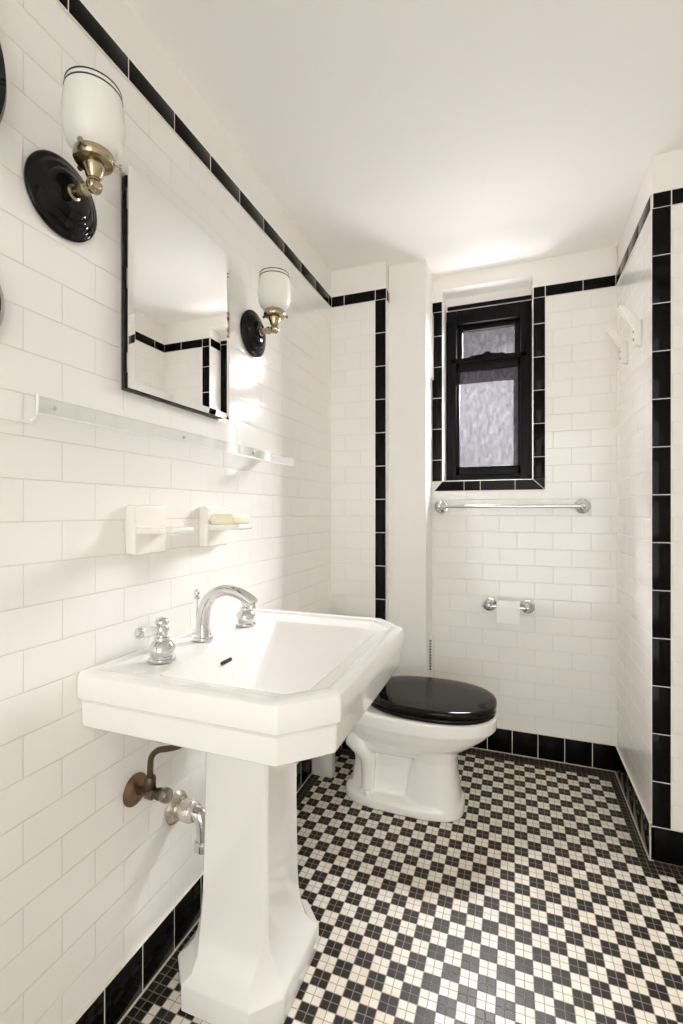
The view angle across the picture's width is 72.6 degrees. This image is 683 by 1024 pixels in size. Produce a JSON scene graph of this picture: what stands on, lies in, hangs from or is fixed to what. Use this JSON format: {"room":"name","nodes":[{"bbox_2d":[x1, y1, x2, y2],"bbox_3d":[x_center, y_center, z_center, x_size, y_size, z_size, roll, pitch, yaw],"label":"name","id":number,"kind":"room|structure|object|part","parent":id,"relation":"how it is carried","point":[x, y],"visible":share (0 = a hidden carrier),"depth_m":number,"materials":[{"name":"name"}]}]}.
{"room":"bathroom","nodes":[
{"label":"bathroom","id":0,"kind":"room"},
{"bbox_2d":[0,0,330,1023],"bbox_3d":[-0.727,-0.015,0.534,0.126,2.302,3.698,0,0,20],"label":"wall","id":1,"kind":"structure","parent":0,"point":[86,876],"depth_m":1.01,"materials":[{"name":"tile"}]},
{"bbox_2d":[0,43,6,122],"bbox_3d":[-0.641,-0.724,0.604,0.037,0.410,0.410,0,0,20],"label":"disc","id":2,"kind":"object","parent":1,"relation":"attached to","point":[3,86],"visible":1,"depth_m":0.78,"materials":[{"name":"black"}]},
{"bbox_2d":[24,65,125,242],"bbox_3d":[-0.482,-0.669,0.885,0.140,0.266,0.153,0,0,20],"label":"wall sconce","id":3,"kind":"object","parent":1,"relation":"attached to","point":[92,112],"visible":1,"depth_m":0.86,"materials":[{"name":"white glass"}]},
{"bbox_3d":[-0.487,-0.621,0.886,0.066,0.038,0.029,0,0,20],"label":"arm","id":4,"kind":"part","parent":3,"relation":"part of","materials":[{"name":"gold metal"}]},
{"bbox_3d":[-0.468,-0.734,0.880,0.109,0.136,0.109,0,0,20],"label":"lamp shade","id":5,"kind":"part","parent":3,"relation":"part of","materials":[{"name":"white glass"}]},
{"bbox_2d":[0,394,293,465],"bbox_3d":[-0.426,-0.185,1.050,0.131,0.062,1.174,0,0,20],"label":"shelf","id":6,"kind":"object","parent":1,"relation":"attached to","point":[264,457],"visible":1,"depth_m":1.01,"materials":[{"name":"white"}]},
{"bbox_3d":[-0.622,-0.188,0.689,0.005,0.057,0.362,0,0,20],"label":"rounded rail","id":7,"kind":"part","parent":6,"relation":"part of","materials":[{"name":"white plastic"}]},
{"bbox_3d":[-0.224,-0.186,1.599,0.130,0.060,0.004,0,0,20],"label":"panel","id":8,"kind":"part","parent":6,"relation":"part of","materials":[{"name":"white plastic"}]},
{"bbox_2d":[123,745,182,807],"bbox_3d":[-0.412,0.586,1.060,0.151,0.195,0.072,0,0,20],"label":"supply valve","id":9,"kind":"object","parent":1,"relation":"attached to","point":[139,786],"visible":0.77,"depth_m":1.06,"materials":[{"name":"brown metal"}]},
{"bbox_3d":[-0.399,0.643,1.056,0.022,0.032,0.032,0,0,20],"label":"knob","id":10,"kind":"part","parent":9,"relation":"part of","materials":[{"name":"silver metal"}]},
{"bbox_2d":[125,505,193,554],"bbox_3d":[-0.419,0.041,1.085,0.122,0.114,0.106,0,0,20],"label":"soap dish","id":11,"kind":"object","parent":1,"relation":"attached to","point":[146,529],"visible":1,"depth_m":1.07,"materials":[{"name":"white ceramic"}]},
{"bbox_2d":[136,526,193,533],"bbox_3d":[-0.408,0.042,1.081,0.098,0.014,0.097,0,0,20],"label":"tray","id":12,"kind":"object","parent":11,"relation":"on","point":[139,529],"depth_m":1.05,"materials":[{"name":"white ceramic"}]},
{"bbox_2d":[121,164,228,421],"bbox_3d":[-0.417,-0.527,1.228,0.025,0.504,0.394,0,0,20],"label":"mirror","id":13,"kind":"object","parent":1,"relation":"attached to","point":[175,277],"visible":1,"depth_m":1.16,"materials":[{"name":"grey mirror"}]},
{"bbox_2d":[165,790,204,854],"bbox_3d":[-0.382,0.798,1.200,0.111,0.128,0.080,0,0,20],"label":"trap","id":14,"kind":"object","parent":1,"relation":"attached to","point":[181,808],"visible":0.76,"depth_m":1.18,"materials":[{"name":"silver metal"}]},
{"bbox_2d":[71,759,311,1023],"bbox_3d":[-0.691,1.079,0.520,0.012,0.110,3.698,0,0,20],"label":"baseboard","id":15,"kind":"structure","parent":1,"relation":"attached to","point":[110,1004],"depth_m":1.11,"materials":[{"name":"black tile"}]},
{"bbox_2d":[56,0,331,307],"bbox_3d":[-0.691,-1.014,0.521,0.010,0.049,3.698,0,0,20],"label":"trim","id":16,"kind":"structure","parent":1,"relation":"attached to","point":[75,9],"depth_m":1.20,"materials":[{"name":"black tile"}]},
{"bbox_2d":[199,506,251,546],"bbox_3d":[-0.327,0.041,1.333,0.122,0.114,0.106,0,0,20],"label":"soap dish","id":17,"kind":"object","parent":1,"relation":"attached to","point":[210,534],"visible":0.98,"depth_m":1.30,"materials":[{"name":"white ceramic"}]},
{"bbox_2d":[211,514,248,524],"bbox_3d":[-0.316,0.020,1.321,0.076,0.030,0.092,0,0,20],"label":"soap bar","id":18,"kind":"object","parent":17,"relation":"on","point":[216,519],"visible":0.99,"depth_m":1.28,"materials":[{"name":"beige"}]},
{"bbox_2d":[208,524,251,529],"bbox_3d":[-0.316,0.042,1.329,0.098,0.014,0.097,0,0,20],"label":"tray","id":19,"kind":"object","parent":17,"relation":"on","point":[210,526],"depth_m":1.29,"materials":[{"name":"white ceramic"}]},
{"bbox_2d":[240,266,290,357],"bbox_3d":[-0.237,-0.659,1.550,0.140,0.266,0.153,0,0,20],"label":"wall sconce","id":20,"kind":"object","parent":1,"relation":"attached to","point":[274,291],"visible":1,"depth_m":1.52,"materials":[{"name":"white glass"}]},
{"bbox_3d":[-0.241,-0.611,1.552,0.066,0.038,0.029,0,0,20],"label":"arm","id":21,"kind":"part","parent":20,"relation":"part of","materials":[{"name":"gold metal"}]},
{"bbox_3d":[-0.223,-0.724,1.545,0.109,0.136,0.109,0,0,20],"label":"lamp shade","id":22,"kind":"part","parent":20,"relation":"part of","materials":[{"name":"white glass"}]},
{"bbox_2d":[117,747,652,1023],"bbox_3d":[-0.063,1.134,0.412,1.256,0.004,3.930,0,0,20],"label":"trim","id":23,"kind":"structure","parent":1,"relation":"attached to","point":[197,921],"depth_m":1.54,"materials":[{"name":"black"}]},
{"bbox_2d":[331,261,388,621],"bbox_3d":[0.131,-0.015,2.498,0.376,2.302,0.582,0,0,20],"label":"wall","id":24,"kind":"structure","parent":0,"point":[352,326],"depth_m":2.21,"materials":[{"name":"tile"}]},
{"bbox_2d":[339,737,350,749],"bbox_3d":[0.080,1.079,2.205,0.270,0.110,0.012,0,0,20],"label":"baseboard","id":25,"kind":"structure","parent":24,"relation":"attached to","point":[343,745],"depth_m":2.22,"materials":[{"name":"black tile"}]},
{"bbox_2d":[332,288,386,307],"bbox_3d":[0.081,-1.014,2.205,0.272,0.049,0.010,0,0,20],"label":"trim","id":26,"kind":"structure","parent":24,"relation":"attached to","point":[368,296],"depth_m":2.20,"materials":[{"name":"black tile"}]},
{"bbox_2d":[375,299,385,619],"bbox_3d":[0.183,0.018,2.168,0.050,2.013,0.010,0,0,20],"label":"trim","id":27,"kind":"structure","parent":24,"relation":"attached to","point":[380,305],"depth_m":2.16,"materials":[{"name":"black tile"}]},
{"bbox_2d":[120,748,682,1023],"bbox_3d":[0.374,1.166,0.304,2.350,0.060,4.030,0,0,20],"label":"floor","id":28,"kind":"structure","parent":0,"point":[545,902],"depth_m":1.32,"materials":[{"name":"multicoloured tile"}]},
{"bbox_2d":[77,608,403,1023],"bbox_3d":[-0.164,0.730,1.169,0.538,0.811,0.686,0,0,20],"label":"pedestal sink","id":29,"kind":"object","parent":28,"relation":"on","point":[283,690],"visible":0.98,"depth_m":1.07,"materials":[{"name":"white ceramic"}]},
{"bbox_2d":[134,585,257,663],"bbox_3d":[-0.297,0.257,1.182,0.186,0.146,0.464,0,0,20],"label":"faucet","id":30,"kind":"object","parent":29,"relation":"on","point":[161,650],"visible":1,"depth_m":1.16,"materials":[{"name":"silver metal"}]},
{"bbox_3d":[-0.420,0.261,1.011,0.024,0.023,0.032,0,0,39],"label":"porcelain lever","id":31,"kind":"part","parent":30,"relation":"part of","materials":[{"name":"white ceramic"}]},
{"bbox_3d":[-0.405,0.282,1.022,0.058,0.095,0.088,0,0,20],"label":"handle","id":32,"kind":"part","parent":30,"relation":"part of","materials":[{"name":"silver metal"}]},
{"bbox_3d":[-0.376,0.265,1.209,0.017,0.129,0.017,0,0,20],"label":"lift rod","id":33,"kind":"part","parent":30,"relation":"part of","materials":[{"name":"silver metal"}]},
{"bbox_3d":[-0.296,0.257,1.180,0.183,0.146,0.052,0,0,20],"label":"spout","id":34,"kind":"part","parent":30,"relation":"part of","materials":[{"name":"silver metal"}]},
{"bbox_3d":[-0.275,0.282,1.374,0.058,0.095,0.088,0,0,20],"label":"handle","id":35,"kind":"part","parent":30,"relation":"part of","materials":[{"name":"silver metal"}]},
{"bbox_2d":[77,608,403,766],"bbox_3d":[-0.164,0.410,1.169,0.538,0.172,0.686,0,0,20],"label":"basin","id":36,"kind":"object","parent":29,"relation":"in","point":[288,687],"depth_m":0.93,"materials":[{"name":"white ceramic"}]},
{"bbox_2d":[312,753,334,777],"bbox_3d":[-0.078,0.991,2.017,0.096,0.290,0.044,0,0,20],"label":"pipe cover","id":37,"kind":"object","parent":28,"relation":"on","point":[324,766],"visible":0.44,"depth_m":2.00,"materials":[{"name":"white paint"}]},
{"bbox_2d":[346,676,497,821],"bbox_3d":[0.222,0.810,1.864,0.769,0.649,0.404,0,0,20],"label":"toilet","id":38,"kind":"object","parent":28,"relation":"on","point":[406,745],"visible":0.8,"depth_m":1.73,"materials":[{"name":"white ceramic"}]},
{"bbox_3d":[0.347,0.739,1.817,0.491,0.018,0.350,0,0,20],"label":"seat","id":39,"kind":"part","parent":38,"relation":"part of","materials":[{"name":"black plastic"}]},
{"bbox_3d":[0.346,0.716,1.818,0.497,0.024,0.354,0,0,20],"label":"lid","id":40,"kind":"part","parent":38,"relation":"part of","materials":[{"name":"black plastic"}]},
{"bbox_2d":[125,0,682,277],"bbox_3d":[0.374,-1.206,0.304,2.350,0.080,4.030,0,0,20],"label":"ceiling","id":41,"kind":"structure","parent":0,"point":[455,136],"depth_m":1.34,"materials":[{"name":"white paint"}]},
{"bbox_2d":[389,260,431,676],"bbox_3d":[0.399,-0.015,2.427,0.176,2.302,0.530,0,0,20],"label":"wall","id":42,"kind":"structure","parent":0,"point":[410,284],"depth_m":2.18,"materials":[{"name":"paint"}]},
{"bbox_2d":[429,634,433,676],"bbox_3d":[0.435,0.691,2.250,0.013,0.190,0.065,0,0,20],"label":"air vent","id":43,"kind":"object","parent":42,"relation":"in","point":[431,637],"visible":1,"depth_m":2.22,"materials":[{"name":"white metal"}]},
{"bbox_2d":[431,312,433,676],"bbox_3d":[0.447,0.026,2.289,0.008,2.000,0.055,0,0,20],"label":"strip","id":44,"kind":"object","parent":42,"relation":"attached to","point":[432,316],"visible":0.57,"depth_m":2.27,"materials":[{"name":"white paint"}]},
{"bbox_2d":[432,246,616,745],"bbox_3d":[0.891,-0.015,2.341,0.804,2.302,0.350,0,0,20],"label":"wall","id":45,"kind":"structure","parent":0,"point":[553,672],"depth_m":2.12,"materials":[{"name":"tile"}]},
{"bbox_2d":[432,302,441,312],"bbox_3d":[0.475,-1.014,2.307,0.049,0.049,0.010,0,0,20],"label":"trim","id":46,"kind":"structure","parent":45,"relation":"attached to","point":[436,307],"depth_m":2.30,"materials":[{"name":"black tile"}]},
{"bbox_2d":[432,275,544,490],"bbox_3d":[0.730,-0.603,2.323,0.516,0.999,0.216,0,0,20],"label":"window frame","id":47,"kind":"structure","parent":45,"relation":"in","point":[524,281],"depth_m":2.24,"materials":[{"name":"black tile"}]},
{"bbox_2d":[446,286,531,480],"bbox_3d":[0.742,-0.625,2.358,0.416,0.952,0.082,0,0,20],"label":"window","id":48,"kind":"structure","parent":45,"relation":"in","point":[512,307],"depth_m":2.33,"materials":[{"name":"black paint"}]},
{"bbox_3d":[0.741,-0.483,2.345,0.323,0.606,0.026,0,0,20],"label":"sash","id":49,"kind":"part","parent":48,"relation":"part of","materials":[{"name":"black paint"}]},
{"bbox_3d":[0.747,-0.857,2.364,0.307,0.210,0.028,0,0,20],"label":"sash","id":50,"kind":"part","parent":48,"relation":"part of","materials":[{"name":"black paint"}]},
{"bbox_3d":[0.734,-1.044,2.329,0.400,0.018,0.022,0,0,20],"label":"head casing","id":51,"kind":"part","parent":48,"relation":"part of","materials":[{"name":"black paint"}]},
{"bbox_2d":[482,597,534,613],"bbox_3d":[0.774,0.439,2.161,0.234,0.066,0.068,0,0,20],"label":"toilet paper holder","id":52,"kind":"object","parent":45,"relation":"attached to","point":[527,606],"visible":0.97,"depth_m":2.16,"materials":[{"name":"silver metal"}]},
{"bbox_3d":[0.696,0.439,2.190,0.066,0.066,0.068,0,0,20],"label":"post","id":53,"kind":"part","parent":52,"relation":"part of","materials":[{"name":"silver metal"}]},
{"bbox_2d":[496,600,519,623],"bbox_3d":[0.767,0.458,2.141,0.100,0.099,0.063,0,0,20],"label":"toilet paper roll","id":54,"kind":"object","parent":52,"relation":"hanging from","point":[508,612],"visible":1,"depth_m":2.12,"materials":[{"name":"white paper"}]},
{"bbox_3d":[0.853,0.439,2.132,0.066,0.066,0.068,0,0,20],"label":"post","id":55,"kind":"part","parent":52,"relation":"part of","materials":[{"name":"silver metal"}]},
{"bbox_2d":[434,499,590,513],"bbox_3d":[0.774,-0.026,2.156,0.692,0.068,0.076,0,0,20],"label":"towel bar","id":56,"kind":"object","parent":45,"relation":"attached to","point":[582,506],"visible":1,"depth_m":2.11,"materials":[{"name":"silver metal"}]},
{"bbox_3d":[0.481,-0.026,2.265,0.068,0.068,0.076,0,0,20],"label":"post","id":57,"kind":"part","parent":56,"relation":"part of","materials":[{"name":"silver metal"}]},
{"bbox_3d":[1.067,-0.026,2.048,0.068,0.068,0.076,0,0,20],"label":"post","id":58,"kind":"part","parent":56,"relation":"part of","materials":[{"name":"silver metal"}]},
{"bbox_2d":[473,727,614,770],"bbox_3d":[0.827,1.079,2.176,0.798,0.110,0.012,0,0,20],"label":"baseboard","id":59,"kind":"structure","parent":45,"relation":"attached to","point":[567,750],"depth_m":2.12,"materials":[{"name":"black tile"}]},
{"bbox_2d":[533,275,615,297],"bbox_3d":[1.045,-1.014,2.097,0.334,0.049,0.010,0,0,20],"label":"trim","id":60,"kind":"structure","parent":45,"relation":"attached to","point":[607,281],"depth_m":2.09,"materials":[{"name":"black tile"}]},
{"bbox_2d":[617,177,644,804],"bbox_3d":[1.237,-0.015,1.973,0.100,2.302,0.801,0,0,20],"label":"wall","id":61,"kind":"structure","parent":0,"point":[630,288],"depth_m":1.79,"materials":[{"name":"tile"}]},
{"bbox_2d":[606,328,627,364],"bbox_3d":[1.105,-0.663,1.867,0.072,0.153,0.024,0,0,20],"label":"coat hook","id":62,"kind":"object","parent":61,"relation":"attached to","point":[620,342],"visible":1,"depth_m":1.85,"materials":[{"name":"white ceramic"}]},
{"bbox_3d":[1.104,-0.700,1.867,0.069,0.079,0.020,0,0,20],"label":"arm","id":63,"kind":"part","parent":62,"relation":"part of","materials":[{"name":"white ceramic"}]},
{"bbox_2d":[617,305,641,347],"bbox_3d":[1.030,-0.664,1.664,0.072,0.153,0.024,0,0,20],"label":"coat hook","id":64,"kind":"object","parent":61,"relation":"attached to","point":[635,322],"visible":1,"depth_m":1.65,"materials":[{"name":"white ceramic"}]},
{"bbox_3d":[1.029,-0.701,1.665,0.069,0.079,0.020,0,0,20],"label":"arm","id":65,"kind":"part","parent":64,"relation":"part of","materials":[{"name":"white ceramic"}]},
{"bbox_2d":[616,195,651,285],"bbox_3d":[1.111,-1.014,1.780,0.010,0.049,0.552,0,0,20],"label":"trim","id":66,"kind":"structure","parent":61,"relation":"attached to","point":[645,215],"depth_m":1.71,"materials":[{"name":"black tile"}]},
{"bbox_2d":[615,745,653,860],"bbox_3d":[1.109,1.079,1.776,0.012,0.110,0.559,0,0,20],"label":"baseboard","id":67,"kind":"structure","parent":61,"relation":"attached to","point":[639,813],"depth_m":1.71,"materials":[{"name":"black tile"}]},
{"bbox_2d":[644,149,682,830],"bbox_3d":[1.500,-0.015,1.396,0.994,2.302,0.100,0,0,20],"label":"wall pillar","id":68,"kind":"structure","parent":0,"point":[664,172],"depth_m":1.50,"materials":[{"name":"tile"}]},
{"bbox_2d":[651,205,670,829],"bbox_3d":[1.039,0.018,1.511,0.052,2.013,0.010,0,0,20],"label":"trim","id":69,"kind":"structure","parent":68,"relation":"attached to","point":[661,216],"depth_m":1.51,"materials":[{"name":"black tile"}]},
{"bbox_2d":[649,824,682,866],"bbox_3d":[1.431,1.079,1.365,0.902,0.110,0.012,0,0,20],"label":"baseboard","id":70,"kind":"structure","parent":68,"relation":"attached to","point":[668,844],"depth_m":1.50,"materials":[{"name":"black tile"}]},
{"bbox_2d":[652,188,682,208],"bbox_3d":[1.435,-1.014,1.365,0.894,0.049,0.010,0,0,20],"label":"trim","id":71,"kind":"structure","parent":68,"relation":"attached to","point":[673,197],"depth_m":1.50,"materials":[{"name":"black tile"}]},
{"label":"outside","id":72,"kind":"structure","parent":0,"visible":0},
{"bbox_2d":[460,327,513,466],"bbox_3d":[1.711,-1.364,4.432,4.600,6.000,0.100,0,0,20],"label":"window glass","id":73,"kind":"object","parent":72,"point":[486,409],"depth_m":4.49,"materials":[{"name":"grey"}]}
]}

